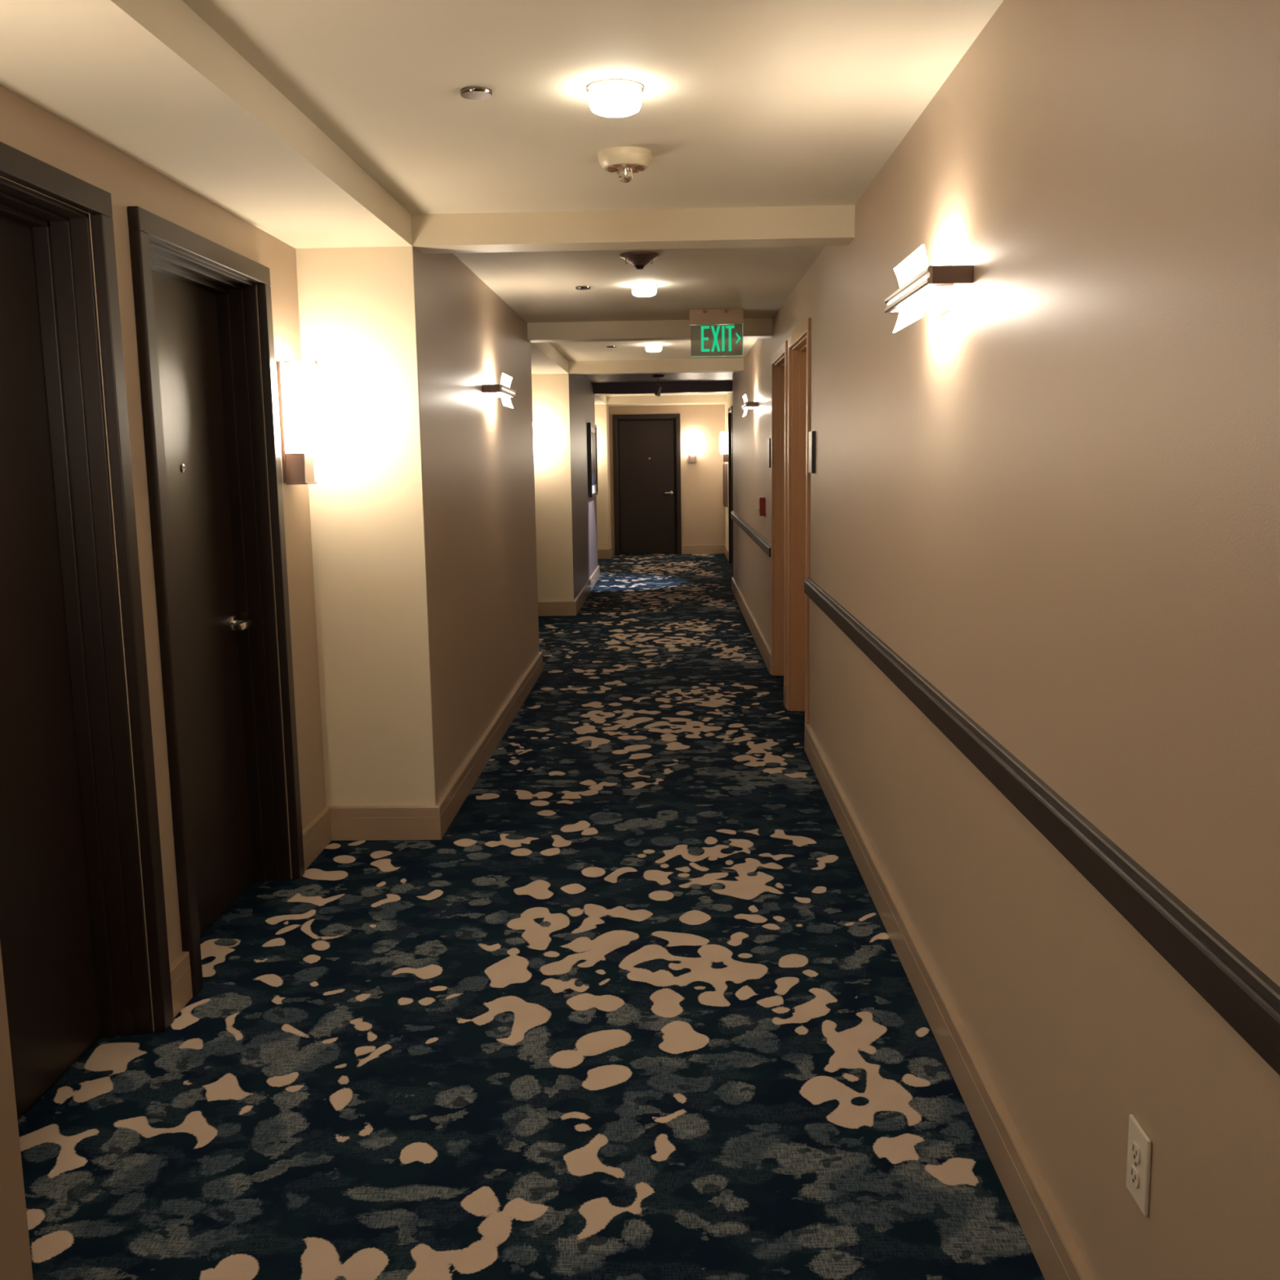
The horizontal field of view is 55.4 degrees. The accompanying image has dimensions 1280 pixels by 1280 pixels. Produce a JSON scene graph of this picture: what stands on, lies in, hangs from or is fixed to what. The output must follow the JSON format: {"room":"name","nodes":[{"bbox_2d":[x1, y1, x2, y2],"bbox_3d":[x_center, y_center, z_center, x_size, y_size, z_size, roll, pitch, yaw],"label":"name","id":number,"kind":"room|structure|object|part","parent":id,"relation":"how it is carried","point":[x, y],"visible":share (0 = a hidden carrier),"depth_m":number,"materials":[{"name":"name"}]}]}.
{"room":"hotel corridor","nodes":[
{"label":"hotel corridor","id":0,"kind":"room"},
{"bbox_2d":[0,943,33,1279],"bbox_3d":[-1.296,0.479,-0.691,0.641,2.297,4.825,-1,8,2],"label":"wall","id":1,"kind":"structure","parent":0,"point":[15,1264],"depth_m":1.75,"materials":[{"name":"beige paint"}]},
{"bbox_2d":[0,84,325,1031],"bbox_3d":[-1.415,-0.104,3.223,0.200,2.297,3.082,-1,8,2],"label":"wall","id":2,"kind":"structure","parent":0,"point":[25,126],"depth_m":3.36,"materials":[{"name":"beige paint"}]},
{"bbox_2d":[0,141,173,1119],"bbox_3d":[-1.401,0.048,2.648,0.203,2.165,1.046,-1,8,2],"label":"door","id":3,"kind":"structure","parent":2,"relation":"in","point":[73,937],"depth_m":3.00,"materials":[{"name":"brown wood"}]},
{"bbox_2d":[169,951,192,1017],"bbox_3d":[-1.288,0.961,3.388,0.021,0.137,0.152,-1,8,2],"label":"baseboard","id":4,"kind":"structure","parent":2,"relation":"attached to","point":[180,967],"depth_m":3.39,"materials":[{"name":"paint"}]},
{"bbox_2d":[127,205,304,996],"bbox_3d":[-1.370,-0.129,3.832,0.203,2.165,1.046,-1,8,2],"label":"door","id":5,"kind":"structure","parent":2,"relation":"in","point":[197,321],"depth_m":4.06,"materials":[{"name":"brown wood"}]},
{"bbox_3d":[-1.409,-0.058,4.226,0.012,0.060,0.060,-1,8,2],"label":"handle","id":6,"kind":"part","parent":5,"relation":"part of","materials":[{"name":"silver metal"}]},
{"bbox_3d":[-1.374,-0.052,4.180,0.060,0.026,0.118,-1,8,2],"label":"lever","id":7,"kind":"part","parent":5,"relation":"part of","materials":[{"name":"silver metal"}]},
{"bbox_2d":[276,360,321,484],"bbox_3d":[-1.223,-0.788,4.425,0.133,0.441,0.130,-1,8,2],"label":"sconce","id":8,"kind":"object","parent":2,"relation":"attached to","point":[299,393],"visible":1,"depth_m":4.38,"materials":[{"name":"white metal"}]},
{"bbox_3d":[-1.215,-0.839,4.417,0.116,0.318,0.116,-1,8,2],"label":"lamp shade","id":9,"kind":"part","parent":8,"relation":"part of","materials":[{"name":"white"}]},
{"bbox_2d":[295,246,435,805],"bbox_3d":[-1.155,-0.336,4.747,0.640,2.297,0.012,-1,8,2],"label":"wall","id":10,"kind":"structure","parent":0,"point":[357,305],"depth_m":4.72,"materials":[{"name":"beige paint"}]},
{"bbox_2d":[422,253,527,339],"bbox_3d":[-1.124,-1.815,6.480,0.641,0.115,3.878,-1,8,2],"label":"wall","id":11,"kind":"structure","parent":0,"point":[448,263],"depth_m":6.09,"materials":[{"name":"beige paint"}]},
{"bbox_2d":[413,247,539,804],"bbox_3d":[-1.106,-0.623,6.664,0.641,2.297,3.866,-1,8,2],"label":"wall","id":12,"kind":"structure","parent":0,"point":[477,453],"depth_m":5.84,"materials":[{"name":"beige paint"}]},
{"bbox_2d":[302,546,613,871],"bbox_3d":[-0.850,-0.303,11.809,0.462,0.137,14.804,-1,8,2],"label":"baseboard","id":13,"kind":"structure","parent":12,"relation":"attached to","point":[427,822],"depth_m":4.89,"materials":[{"name":"paint"}]},
{"bbox_2d":[481,373,516,408],"bbox_3d":[-0.746,-1.323,6.487,0.104,0.164,0.564,-1,8,2],"label":"wall sconce","id":14,"kind":"object","parent":12,"relation":"attached to","point":[504,390],"visible":1,"depth_m":6.42,"materials":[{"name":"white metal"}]},
{"bbox_3d":[-0.757,-1.282,6.211,0.096,0.040,0.006,-1,8,2],"label":"plate","id":15,"kind":"part","parent":14,"relation":"part of","materials":[{"name":"brown metal"}]},
{"bbox_3d":[-0.710,-1.324,6.486,0.021,0.164,0.370,-1,8,2],"label":"lamp shade","id":16,"kind":"part","parent":14,"relation":"part of","materials":[{"name":"white glass"}]},
{"bbox_2d":[17,553,1044,1279],"bbox_3d":[-0.094,0.283,8.273,2.550,0.001,22.670,-1,8,2],"label":"floor","id":17,"kind":"structure","parent":0,"point":[644,1007],"depth_m":3.12,"materials":[{"name":"carpet"}]},
{"bbox_2d":[531,373,573,601],"bbox_3d":[-0.977,-1.372,11.668,0.640,2.297,0.012,-1,8,2],"label":"wall","id":18,"kind":"structure","parent":0,"point":[550,392],"depth_m":11.65,"materials":[{"name":"beige paint"}]},
{"bbox_2d":[570,374,593,393],"bbox_3d":[-0.945,-2.852,13.408,0.641,0.115,3.892,-1,8,2],"label":"wall","id":19,"kind":"structure","parent":0,"point":[581,379],"depth_m":13.66,"materials":[{"name":"grey paint"}]},
{"bbox_2d":[568,373,597,600],"bbox_3d":[-0.926,-1.660,13.592,0.641,2.297,3.880,-1,8,2],"label":"wall","id":20,"kind":"structure","parent":0,"point":[581,400],"depth_m":12.97,"materials":[{"name":"grey paint"}]},
{"bbox_2d":[586,422,598,497],"bbox_3d":[-0.564,-2.149,14.551,0.042,0.850,1.120,-1,8,2],"label":"framed picture","id":21,"kind":"object","parent":20,"relation":"attached to","point":[591,428],"visible":1,"depth_m":14.35,"materials":[{"name":"black plastic"}]},
{"bbox_2d":[591,431,595,485],"bbox_3d":[-0.556,-2.164,14.549,0.002,0.620,0.880,-1,8,2],"label":"print","id":22,"kind":"object","parent":21,"relation":"attached to","point":[593,433],"depth_m":14.59},
{"bbox_2d":[182,0,1004,396],"bbox_3d":[-0.097,-2.125,7.726,2.632,0.100,22.700,-1,8,2],"label":"ceiling","id":23,"kind":"structure","parent":0,"point":[745,103],"depth_m":3.22,"materials":[{"name":"paint"}]},
{"bbox_2d":[0,0,412,248],"bbox_3d":[-1.213,-1.299,3.039,0.641,0.115,3.082,-1,8,2],"label":"soffit","id":24,"kind":"structure","parent":23,"relation":"attached to","point":[152,81],"depth_m":2.83,"materials":[{"name":"paint"}]},
{"bbox_2d":[460,86,492,100],"bbox_3d":[-0.409,-1.365,3.043,0.080,0.011,0.080,-1,8,2],"label":"sprinkler cover","id":25,"kind":"object","parent":23,"relation":"attached to","point":[475,93],"visible":1,"depth_m":3.03,"materials":[{"name":"silver metal"}]},
{"bbox_2d":[530,342,568,373],"bbox_3d":[-1.035,-2.333,9.940,0.641,0.115,3.123,-1,8,2],"label":"soffit","id":26,"kind":"structure","parent":23,"relation":"attached to","point":[545,359],"depth_m":10.21,"materials":[{"name":"paint"}]},
{"bbox_2d":[575,285,590,289],"bbox_3d":[-0.306,-1.888,6.532,0.080,0.011,0.080,-1,8,2],"label":"sprinkler cover","id":27,"kind":"object","parent":23,"relation":"attached to","point":[579,287],"visible":1,"depth_m":6.51,"materials":[{"name":"silver metal"}]},
{"bbox_2d":[594,394,606,404],"bbox_3d":[-0.849,-3.407,17.112,0.641,0.115,3.600,-1,8,2],"label":"soffit","id":28,"kind":"structure","parent":23,"relation":"attached to","point":[599,399],"depth_m":17.23,"materials":[{"name":"paint"}]},
{"bbox_2d":[586,79,643,117],"bbox_3d":[-0.062,-1.345,3.037,0.142,0.060,0.142,-1,8,2],"label":"ceiling light","id":29,"kind":"object","parent":23,"relation":"attached to","point":[610,98],"visible":1,"depth_m":2.99,"materials":[{"name":"white glass"}]},
{"bbox_2d":[598,146,653,182],"bbox_3d":[-0.043,-1.430,3.691,0.166,0.085,0.166,-1,8,2],"label":"smoke detector","id":30,"kind":"object","parent":23,"relation":"attached to","point":[624,161],"visible":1,"depth_m":3.64,"materials":[{"name":"beige plastic"}]},
{"bbox_2d":[606,164,644,173],"bbox_3d":[-0.043,-1.427,3.692,0.116,0.002,0.116,-1,8,2],"label":"vent","id":31,"kind":"object","parent":30,"relation":"attached to","point":[615,168],"depth_m":3.67,"materials":[{"name":"brown plastic"}]},
{"bbox_3d":[-0.043,-1.407,3.695,0.046,0.039,0.046,-1,8,2],"label":"strobe bulb","id":32,"kind":"part","parent":30,"relation":"part of","materials":[{"name":"clear glass"}]},
{"bbox_2d":[410,204,854,253],"bbox_3d":[-0.027,-1.553,4.617,1.649,0.115,0.173,-1,8,2],"label":"beam","id":33,"kind":"structure","parent":23,"relation":"attached to","point":[801,225],"depth_m":4.54,"materials":[{"name":"beige paint"}]},
{"bbox_2d":[620,251,658,269],"bbox_3d":[-0.002,-1.715,5.529,0.176,0.065,0.176,-1,8,2],"label":"smoke detector","id":34,"kind":"object","parent":23,"relation":"attached to","point":[639,260],"visible":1,"depth_m":5.48,"materials":[{"name":"brown metal"}]},
{"bbox_2d":[631,282,657,297],"bbox_3d":[0.023,-1.861,6.487,0.142,0.060,0.142,-1,8,2],"label":"ceiling light","id":35,"kind":"object","parent":23,"relation":"attached to","point":[642,289],"visible":1,"depth_m":6.44,"materials":[{"name":"white glass"}]},
{"bbox_2d":[527,318,773,342],"bbox_3d":[0.068,-2.102,8.279,1.649,0.115,0.175,-1,8,2],"label":"beam","id":36,"kind":"structure","parent":23,"relation":"attached to","point":[753,328],"depth_m":8.20,"materials":[{"name":"beige paint"}]},
{"bbox_2d":[644,343,662,351],"bbox_3d":[0.111,-2.375,9.918,0.142,0.060,0.142,-1,8,2],"label":"ceiling light","id":37,"kind":"object","parent":23,"relation":"attached to","point":[649,347],"visible":1,"depth_m":9.87,"materials":[{"name":"white glass"}]},
{"bbox_2d":[568,358,743,374],"bbox_3d":[0.152,-2.590,11.538,1.649,0.115,0.172,-1,8,2],"label":"beam","id":38,"kind":"structure","parent":23,"relation":"attached to","point":[702,365],"depth_m":11.46,"materials":[{"name":"beige paint"}]},
{"bbox_2d":[652,374,664,395],"bbox_3d":[0.208,-2.852,13.678,0.130,0.229,0.130,-1,8,2],"label":"ceiling spotlight","id":39,"kind":"object","parent":23,"relation":"hanging from","point":[658,391],"visible":1,"depth_m":13.66,"materials":[{"name":"black plastic"}]},
{"bbox_2d":[593,382,732,394],"bbox_3d":[0.318,-3.141,15.214,1.791,0.115,0.170,-1,8,2],"label":"beam","id":40,"kind":"structure","parent":23,"relation":"attached to","point":[717,387],"depth_m":15.13,"materials":[{"name":"grey paint"}]},
{"bbox_2d":[606,394,726,406],"bbox_3d":[0.403,-3.631,18.487,1.791,0.115,0.750,-1,8,2],"label":"beam","id":41,"kind":"structure","parent":23,"relation":"attached to","point":[717,398],"depth_m":18.12,"materials":[{"name":"beige paint"}]},
{"bbox_2d":[688,307,743,356],"bbox_3d":[0.479,-1.923,7.631,0.336,0.288,0.107,-1,8,2],"label":"exit sign","id":42,"kind":"object","parent":23,"relation":"hanging from","point":[714,332],"visible":1,"depth_m":7.63,"materials":[{"name":"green plastic"}]},
{"bbox_3d":[0.481,-1.881,7.646,0.323,0.193,0.010,-1,8,2],"label":"acrylic panel","id":43,"kind":"part","parent":42,"relation":"part of","materials":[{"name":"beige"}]},
{"bbox_2d":[594,404,608,549],"bbox_3d":[-0.804,-2.370,18.334,0.640,2.297,0.012,-1,8,2],"label":"wall","id":44,"kind":"structure","parent":0,"point":[602,522],"depth_m":18.31,"materials":[{"name":"beige paint"}]},
{"bbox_2d":[606,404,611,549],"bbox_3d":[-0.794,-2.426,18.704,0.641,2.297,0.738,-1,8,2],"label":"wall","id":45,"kind":"structure","parent":0,"point":[607,406],"depth_m":18.62,"materials":[{"name":"beige paint"}]},
{"bbox_2d":[608,404,725,555],"bbox_3d":[0.431,-2.494,19.036,1.791,2.297,0.200,-1,8,2],"label":"wall","id":46,"kind":"structure","parent":0,"point":[703,511],"depth_m":18.91,"materials":[{"name":"beige paint"}]},
{"bbox_2d":[612,413,681,555],"bbox_3d":[0.114,-2.416,18.992,1.046,2.165,0.135,-1,8,2],"label":"door","id":47,"kind":"structure","parent":46,"relation":"in","point":[646,451],"depth_m":19.00,"materials":[{"name":"brown wood"}]},
{"bbox_2d":[688,433,696,462],"bbox_3d":[0.809,-2.964,18.787,0.130,0.441,0.133,-1,8,2],"label":"sconce","id":48,"kind":"object","parent":46,"relation":"attached to","point":[692,440],"visible":1,"depth_m":18.74,"materials":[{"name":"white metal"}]},
{"bbox_2d":[724,392,732,560],"bbox_3d":[1.356,-2.166,16.355,0.200,2.412,5.350,-1,8,2],"label":"wall","id":49,"kind":"structure","parent":0,"point":[729,396],"depth_m":18.08,"materials":[{"name":"beige paint"}]},
{"bbox_2d":[681,544,728,561],"bbox_3d":[0.974,-1.292,18.241,0.689,0.137,1.700,-1,8,2],"label":"baseboard","id":50,"kind":"structure","parent":49,"relation":"attached to","point":[720,548],"depth_m":19.06,"materials":[{"name":"paint"}]},
{"bbox_2d":[719,431,728,462],"bbox_3d":[1.219,-2.806,17.684,0.133,0.441,0.130,-1,8,2],"label":"sconce","id":51,"kind":"object","parent":49,"relation":"attached to","point":[723,439],"visible":0.95,"depth_m":17.64,"materials":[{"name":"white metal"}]},
{"bbox_3d":[1.210,-2.857,17.677,0.116,0.318,0.116,-1,8,2],"label":"lamp shade","id":52,"kind":"part","parent":51,"relation":"part of","materials":[{"name":"white"}]},
{"bbox_2d":[728,405,733,569],"bbox_3d":[1.305,-2.095,16.723,0.135,2.165,1.046,-1,8,2],"label":"door","id":53,"kind":"structure","parent":49,"relation":"in","point":[730,409],"depth_m":17.11,"materials":[{"name":"brown wood"}]},
{"bbox_2d":[732,0,1279,1279],"bbox_3d":[0.928,-0.506,5.286,0.200,2.412,17.050,-1,8,2],"label":"wall","id":54,"kind":"structure","parent":0,"point":[1053,494],"depth_m":2.07,"materials":[{"name":"beige paint"}]},
{"bbox_2d":[741,394,758,417],"bbox_3d":[0.886,-1.896,9.859,0.104,0.164,0.564,-1,8,2],"label":"wall sconce","id":55,"kind":"object","parent":54,"relation":"attached to","point":[747,405],"visible":1,"depth_m":9.76,"materials":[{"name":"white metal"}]},
{"bbox_3d":[0.851,-1.895,9.860,0.021,0.164,0.370,-1,8,2],"label":"lamp shade","id":56,"kind":"part","parent":55,"relation":"part of","materials":[{"name":"white glass"}]},
{"bbox_3d":[0.883,-1.854,9.583,0.096,0.040,0.006,-1,8,2],"label":"plate","id":57,"kind":"part","parent":55,"relation":"part of","materials":[{"name":"brown metal"}]},
{"bbox_2d":[730,511,770,557],"bbox_3d":[0.968,-1.011,11.062,0.027,0.079,5.479,-1,8,2],"label":"chair rail","id":58,"kind":"object","parent":54,"relation":"attached to","point":[762,543],"visible":1,"depth_m":10.09,"materials":[{"name":"brown wood"}]},
{"bbox_2d":[731,577,770,674],"bbox_3d":[1.086,-0.423,12.413,0.163,0.137,7.983,-1,8,2],"label":"baseboard","id":59,"kind":"structure","parent":54,"relation":"attached to","point":[765,651],"depth_m":10.21,"materials":[{"name":"paint"}]},
{"bbox_2d":[757,497,764,515],"bbox_3d":[0.900,-0.992,9.053,0.052,0.136,0.090,-1,8,2],"label":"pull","id":60,"kind":"object","parent":54,"relation":"attached to","point":[762,500],"visible":1,"depth_m":9.01,"materials":[{"name":"red plastic"}]},
{"bbox_2d":[767,438,771,467],"bbox_3d":[0.897,-1.295,8.441,0.018,0.200,0.140,-1,8,2],"label":"room sign","id":61,"kind":"object","parent":54,"relation":"attached to","point":[769,440],"visible":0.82,"depth_m":8.38,"materials":[{"name":"black plastic"}]},
{"bbox_2d":[770,340,787,681],"bbox_3d":[0.953,-0.757,7.800,0.144,2.165,1.046,-1,8,2],"label":"door","id":62,"kind":"structure","parent":54,"relation":"in","point":[779,474],"depth_m":8.21,"materials":[{"name":"brown wood"}]},
{"bbox_2d":[783,681,786,708],"bbox_3d":[0.884,0.334,7.366,0.021,0.137,0.139,-1,8,2],"label":"baseboard","id":63,"kind":"structure","parent":54,"relation":"attached to","point":[784,682],"depth_m":7.34,"materials":[{"name":"paint"}]},
{"bbox_2d":[786,317,810,724],"bbox_3d":[0.930,-0.582,6.628,0.159,2.165,1.046,-1,8,2],"label":"door","id":64,"kind":"structure","parent":54,"relation":"in","point":[799,399],"depth_m":7.03,"materials":[{"name":"brown wood"}]},
{"bbox_2d":[808,431,815,473],"bbox_3d":[0.832,-0.909,5.896,0.018,0.200,0.140,-1,8,2],"label":"room sign","id":65,"kind":"object","parent":54,"relation":"attached to","point":[811,451],"visible":1,"depth_m":5.84,"materials":[{"name":"black plastic"}]},
{"bbox_2d":[884,244,973,333],"bbox_3d":[0.710,-0.869,3.036,0.104,0.164,0.564,-1,8,2],"label":"wall sconce","id":66,"kind":"object","parent":54,"relation":"attached to","point":[919,282],"visible":1,"depth_m":2.96,"materials":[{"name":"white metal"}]},
{"bbox_3d":[0.721,-0.910,3.311,0.096,0.040,0.006,-1,8,2],"label":"plate","id":67,"kind":"part","parent":66,"relation":"part of","materials":[{"name":"white metal"}]},
{"bbox_3d":[0.675,-0.868,3.037,0.021,0.164,0.370,-1,8,2],"label":"lamp shade","id":68,"kind":"part","parent":66,"relation":"part of","materials":[{"name":"white glass"}]},
{"bbox_3d":[0.707,-0.828,2.760,0.096,0.040,0.006,-1,8,2],"label":"plate","id":69,"kind":"part","parent":66,"relation":"part of","materials":[{"name":"brown metal"}]},
{"bbox_2d":[804,724,1094,1279],"bbox_3d":[0.737,1.190,1.646,0.021,0.137,9.340,-1,8,2],"label":"baseboard","id":70,"kind":"structure","parent":54,"relation":"attached to","point":[1057,1255],"depth_m":2.83,"materials":[{"name":"paint"}]},
{"bbox_2d":[804,577,1279,1075],"bbox_3d":[0.722,0.416,1.530,0.027,0.079,9.340,-1,8,2],"label":"chair rail","id":71,"kind":"object","parent":54,"relation":"attached to","point":[1248,1000],"visible":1,"depth_m":1.86,"materials":[{"name":"brown wood"}]},
{"bbox_2d":[1125,1114,1151,1216],"bbox_3d":[0.742,0.782,1.817,0.011,0.120,0.076,-1,8,2],"label":"wall outlet","id":72,"kind":"object","parent":54,"relation":"attached to","point":[1140,1144],"visible":1,"depth_m":1.80,"materials":[{"name":"beige plastic"}]},
{"bbox_2d":[1129,1164,1139,1187],"bbox_3d":[0.739,0.801,1.820,0.003,0.025,0.031,-1,8,2],"label":"receptacle","id":73,"kind":"object","parent":72,"relation":"attached to","point":[1134,1169],"depth_m":1.82,"materials":[{"name":"beige plastic"}]},
{"bbox_2d":[1130,1141,1140,1163],"bbox_3d":[0.738,0.763,1.815,0.003,0.025,0.031,-1,8,2],"label":"receptacle","id":74,"kind":"object","parent":72,"relation":"attached to","point":[1135,1145],"depth_m":1.81,"materials":[{"name":"beige plastic"}]},
{"bbox_3d":[-1.237,-1.138,10.125,0.200,2.297,3.123,-1,8,2],"label":"wall","id":75,"kind":"structure","parent":0,"visible":0},
{"bbox_2d":[533,419,534,452],"bbox_3d":[-1.044,-1.825,11.345,0.133,0.441,0.130,-1,8,2],"label":"sconce","id":76,"kind":"object","parent":75,"relation":"attached to","point":[533,420],"visible":0.11,"depth_m":11.32,"materials":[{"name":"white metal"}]}
]}

